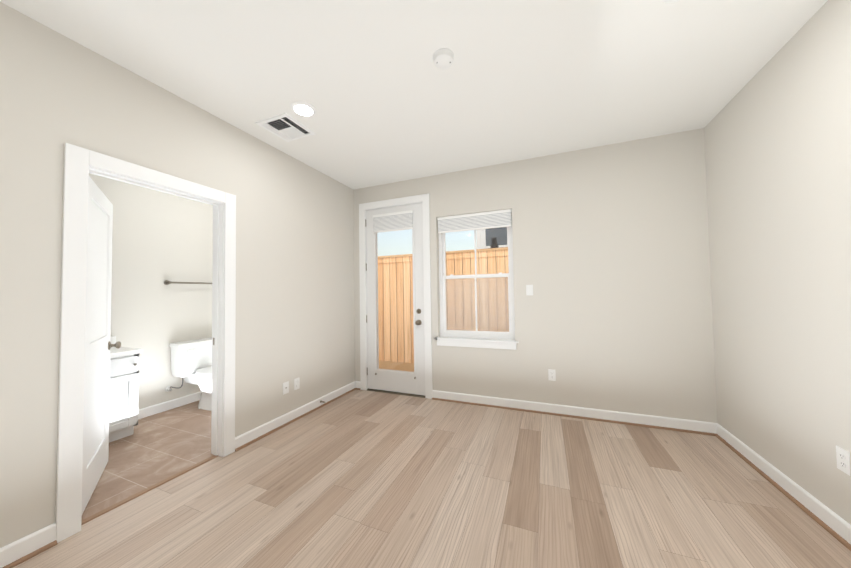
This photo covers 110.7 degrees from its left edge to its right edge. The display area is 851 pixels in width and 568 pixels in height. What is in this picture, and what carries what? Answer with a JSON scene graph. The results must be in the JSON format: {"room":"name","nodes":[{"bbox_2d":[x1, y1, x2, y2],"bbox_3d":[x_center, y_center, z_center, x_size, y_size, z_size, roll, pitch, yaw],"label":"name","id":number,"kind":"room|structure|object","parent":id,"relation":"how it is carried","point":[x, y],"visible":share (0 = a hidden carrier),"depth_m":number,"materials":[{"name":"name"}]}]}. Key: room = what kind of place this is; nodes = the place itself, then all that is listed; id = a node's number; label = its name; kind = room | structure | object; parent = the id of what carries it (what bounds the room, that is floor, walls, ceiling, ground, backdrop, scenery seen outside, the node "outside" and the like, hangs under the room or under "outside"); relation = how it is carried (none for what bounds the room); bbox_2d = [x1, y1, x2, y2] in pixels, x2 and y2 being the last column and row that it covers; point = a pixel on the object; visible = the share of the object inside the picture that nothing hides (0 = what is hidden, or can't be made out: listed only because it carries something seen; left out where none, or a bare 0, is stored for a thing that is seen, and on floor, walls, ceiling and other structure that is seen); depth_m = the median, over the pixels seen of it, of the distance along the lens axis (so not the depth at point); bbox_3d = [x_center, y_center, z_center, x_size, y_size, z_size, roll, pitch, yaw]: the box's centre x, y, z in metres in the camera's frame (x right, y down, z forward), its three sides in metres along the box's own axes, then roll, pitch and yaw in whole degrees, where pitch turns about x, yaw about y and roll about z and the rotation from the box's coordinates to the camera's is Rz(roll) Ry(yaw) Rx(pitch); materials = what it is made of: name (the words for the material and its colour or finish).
{"room":"empty bedroom","nodes":[
{"label":"empty bedroom","id":0,"kind":"room"},
{"bbox_2d":[89,173,212,409],"bbox_3d":[-3.109,0.063,3.196,0.120,2.740,2.540,-2,-2,22],"label":"wall","id":1,"kind":"structure","parent":0,"point":[159,238],"depth_m":3.30,"materials":[{"name":"white paint"}]},
{"bbox_2d":[138,391,200,418],"bbox_3d":[-2.857,1.391,3.547,0.014,0.100,1.320,-2,-2,22],"label":"baseboard","id":2,"kind":"structure","parent":1,"relation":"attached to","point":[163,406],"depth_m":3.34,"materials":[{"name":"white wood"}]},
{"bbox_2d":[164,280,211,284],"bbox_3d":[-2.824,-0.010,3.644,0.075,0.055,0.666,-2,-2,22],"label":"towel rail","id":3,"kind":"object","parent":1,"relation":"attached to","point":[166,282],"visible":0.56,"depth_m":3.48,"materials":[{"name":"silver metal"}]},
{"bbox_2d":[0,2,354,547],"bbox_3d":[-1.836,0.008,2.097,0.120,2.740,4.260,-2,-2,22],"label":"wall","id":4,"kind":"structure","parent":0,"point":[295,309],"depth_m":1.89,"materials":[{"name":"white paint"}]},
{"bbox_2d":[0,522,56,567],"bbox_3d":[-2.216,1.294,0.870,0.032,0.105,1.460,-2,-2,22],"label":"baseboard","id":5,"kind":"structure","parent":4,"relation":"attached to","point":[46,535],"depth_m":1.46,"materials":[{"name":"white wood"}]},
{"bbox_2d":[82,176,120,513],"bbox_3d":[-2.268,0.361,2.022,0.171,2.020,0.772,1,-2,-39],"label":"bathroom door","id":6,"kind":"structure","parent":4,"relation":"in","point":[98,345],"depth_m":2.01,"materials":[{"name":"painted wood"},{"name":"satin nickel"}]},
{"bbox_2d":[56,143,235,542],"bbox_3d":[-1.846,0.307,2.051,0.158,2.140,0.960,-2,-2,22],"label":"door frame","id":7,"kind":"structure","parent":4,"relation":"attached to","point":[78,161],"depth_m":1.66,"materials":[{"name":"white wood"}]},
{"bbox_2d":[81,455,217,524],"bbox_3d":[-1.829,1.373,2.017,0.044,0.007,0.768,-2,-2,22],"label":"trim","id":8,"kind":"structure","parent":4,"relation":"attached to","point":[116,505],"depth_m":1.93,"materials":[{"name":"brown wood"}]},
{"bbox_2d":[283,381,288,394],"bbox_3d":[-1.393,1.038,2.939,0.012,0.115,0.070,-2,-2,22],"label":"outlet","id":9,"kind":"object","parent":4,"relation":"attached to","point":[285,387],"visible":1,"depth_m":2.93,"materials":[{"name":"white plastic"}]},
{"bbox_2d":[294,377,299,389],"bbox_3d":[-1.343,1.042,3.069,0.008,0.115,0.070,-2,-2,22],"label":"electrical outlet","id":10,"kind":"object","parent":4,"relation":"attached to","point":[296,383],"visible":1,"depth_m":3.06,"materials":[{"name":"white plastic"}]},
{"bbox_2d":[235,381,359,451],"bbox_3d":[-1.248,1.352,3.212,0.061,0.105,1.690,-2,-2,22],"label":"baseboard","id":11,"kind":"structure","parent":4,"relation":"attached to","point":[243,440],"depth_m":2.95,"materials":[{"name":"white wood"}]},
{"bbox_2d":[0,0,827,189],"bbox_3d":[-0.750,-1.450,1.779,5.635,0.120,4.420,-2,-2,22],"label":"ceiling","id":12,"kind":"structure","parent":0,"point":[384,95],"depth_m":1.88,"materials":[{"name":"white paint"}]},
{"bbox_2d":[255,113,315,141],"bbox_3d":[-1.211,-1.352,2.560,0.340,0.010,0.335,-2,-2,22],"label":"ceiling vent","id":13,"kind":"object","parent":12,"relation":"in","point":[286,127],"visible":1,"depth_m":2.54,"materials":[{"name":"white"}]},
{"bbox_2d":[290,101,315,116],"bbox_3d":[-0.954,-1.363,2.302,0.188,0.012,0.188,-2,-2,22],"label":"recessed light","id":14,"kind":"object","parent":12,"relation":"in","point":[303,109],"visible":1,"depth_m":2.29,"materials":[{"name":"white plastic"}]},
{"bbox_2d":[433,48,453,68],"bbox_3d":[0.111,-1.382,1.816,0.132,0.039,0.132,-2,-2,22],"label":"smoke detector","id":15,"kind":"object","parent":12,"relation":"attached to","point":[443,58],"visible":1,"depth_m":1.79,"materials":[{"name":"white plastic"}]},
{"bbox_2d":[13,390,850,567],"bbox_3d":[-0.706,1.379,1.690,5.635,0.060,4.420,-2,-2,22],"label":"floor","id":16,"kind":"structure","parent":0,"point":[362,479],"depth_m":1.83,"materials":[{"name":"brown wood"}]},
{"bbox_2d":[109,336,142,442],"bbox_3d":[-3.049,0.947,2.415,0.525,0.922,0.932,-2,-2,22],"label":"bathroom vanity","id":17,"kind":"object","parent":16,"relation":"on","point":[124,391],"visible":0.25,"depth_m":2.65,"materials":[{"name":"white wood"}]},
{"bbox_2d":[165,337,211,410],"bbox_3d":[-2.514,1.054,3.454,0.733,0.756,0.551,-2,-2,22],"label":"toilet","id":18,"kind":"object","parent":16,"relation":"on","point":[191,361],"visible":0.6,"depth_m":3.36,"materials":[{"name":"white ceramic"}]},
{"bbox_2d":[354,128,717,422],"bbox_3d":[0.812,0.008,3.407,4.041,2.740,0.160,-2,-2,22],"label":"wall","id":19,"kind":"structure","parent":0,"point":[611,260],"depth_m":2.95,"materials":[{"name":"white paint"}]},
{"bbox_2d":[365,203,424,395],"bbox_3d":[-0.402,0.190,3.840,0.842,2.398,0.180,-2,-2,22],"label":"exterior door","id":20,"kind":"structure","parent":19,"relation":"in","point":[398,218],"depth_m":3.80,"materials":[{"name":"white wood"}]},
{"bbox_2d":[367,388,424,397],"bbox_3d":[-0.358,1.402,3.852,0.842,0.018,0.192,-2,-2,22],"label":"door threshold sill","id":21,"kind":"structure","parent":19,"relation":"attached to","point":[398,393],"depth_m":3.77,"materials":[{"name":"grey metal"}]},
{"bbox_2d":[359,193,432,398],"bbox_3d":[-0.382,0.151,3.879,1.032,2.520,0.180,-2,-2,22],"label":"door frame","id":22,"kind":"structure","parent":19,"relation":"attached to","point":[422,198],"depth_m":3.77,"materials":[{"name":"white wood"}]},
{"bbox_2d":[437,209,515,349],"bbox_3d":[0.586,-0.051,3.491,0.924,1.570,0.177,-2,-2,22],"label":"window","id":23,"kind":"structure","parent":19,"relation":"in","point":[475,222],"depth_m":3.50,"materials":[{"name":"white plastic"}]},
{"bbox_2d":[434,336,518,342],"bbox_3d":[0.579,0.647,3.426,0.970,0.020,0.118,-2,-2,22],"label":"window sill","id":24,"kind":"structure","parent":19,"relation":"attached to","point":[478,339],"depth_m":3.38,"materials":[{"name":"white wood"}]},
{"bbox_2d":[526,285,532,294],"bbox_3d":[1.128,0.066,3.185,0.070,0.115,0.010,-2,-2,22],"label":"light switch","id":25,"kind":"object","parent":19,"relation":"attached to","point":[529,289],"visible":1,"depth_m":3.18,"materials":[{"name":"white plastic"}]},
{"bbox_2d":[548,369,555,380],"bbox_3d":[1.327,0.955,3.083,0.070,0.115,0.008,-2,-2,22],"label":"electrical outlet","id":26,"kind":"object","parent":19,"relation":"attached to","point":[551,375],"visible":1,"depth_m":3.08,"materials":[{"name":"white plastic"}]},
{"bbox_2d":[432,390,715,435],"bbox_3d":[1.310,1.308,3.069,2.651,0.105,0.032,-2,-2,22],"label":"baseboard","id":27,"kind":"structure","parent":19,"relation":"attached to","point":[658,422],"depth_m":2.95,"materials":[{"name":"white wood"}]},
{"bbox_2d":[704,0,850,524],"bbox_3d":[1.826,-0.093,0.698,0.120,2.740,4.420,-2,-2,22],"label":"wall","id":28,"kind":"structure","parent":0,"point":[777,133],"depth_m":1.77,"materials":[{"name":"white paint"}]},
{"bbox_2d":[714,423,850,550],"bbox_3d":[1.770,1.225,0.666,0.032,0.105,4.140,-2,-2,22],"label":"baseboard","id":29,"kind":"structure","parent":28,"relation":"attached to","point":[840,529],"depth_m":1.78,"materials":[{"name":"white wood"}]},
{"bbox_2d":[836,445,850,475],"bbox_3d":[2.102,0.887,1.479,0.008,0.115,0.070,-2,-2,22],"label":"electrical outlet","id":30,"kind":"object","parent":28,"relation":"attached to","point":[843,457],"visible":1,"depth_m":1.47,"materials":[{"name":"white plastic"}]},
{"label":"outside","id":31,"kind":"structure","parent":0,"visible":0},
{"bbox_3d":[3.424,1.812,8.002,18.000,0.060,10.400,-2,-2,22],"label":"ground","id":32,"kind":"structure","parent":31,"visible":0},
{"bbox_2d":[378,247,512,371],"bbox_3d":[1.014,0.572,4.809,12.000,2.295,0.105,-2,-2,22],"label":"fence","id":33,"kind":"object","parent":32,"relation":"on","point":[397,353],"depth_m":5.32,"materials":[{"name":"brown cedar wood"}]},
{"bbox_2d":[491,237,498,247],"bbox_3d":[1.123,-0.666,4.793,0.120,0.175,0.070,-2,-2,22],"label":"light","id":34,"kind":"object","parent":33,"relation":"on","point":[494,243],"depth_m":4.76,"materials":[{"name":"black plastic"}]},
{"bbox_2d":[476,227,507,248],"bbox_3d":[6.723,-1.950,7.111,11.020,7.300,0.340,-2,-2,22],"label":"building","id":35,"kind":"structure","parent":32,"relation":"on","point":[487,238],"depth_m":8.85,"materials":[{"name":"white"}]}
]}

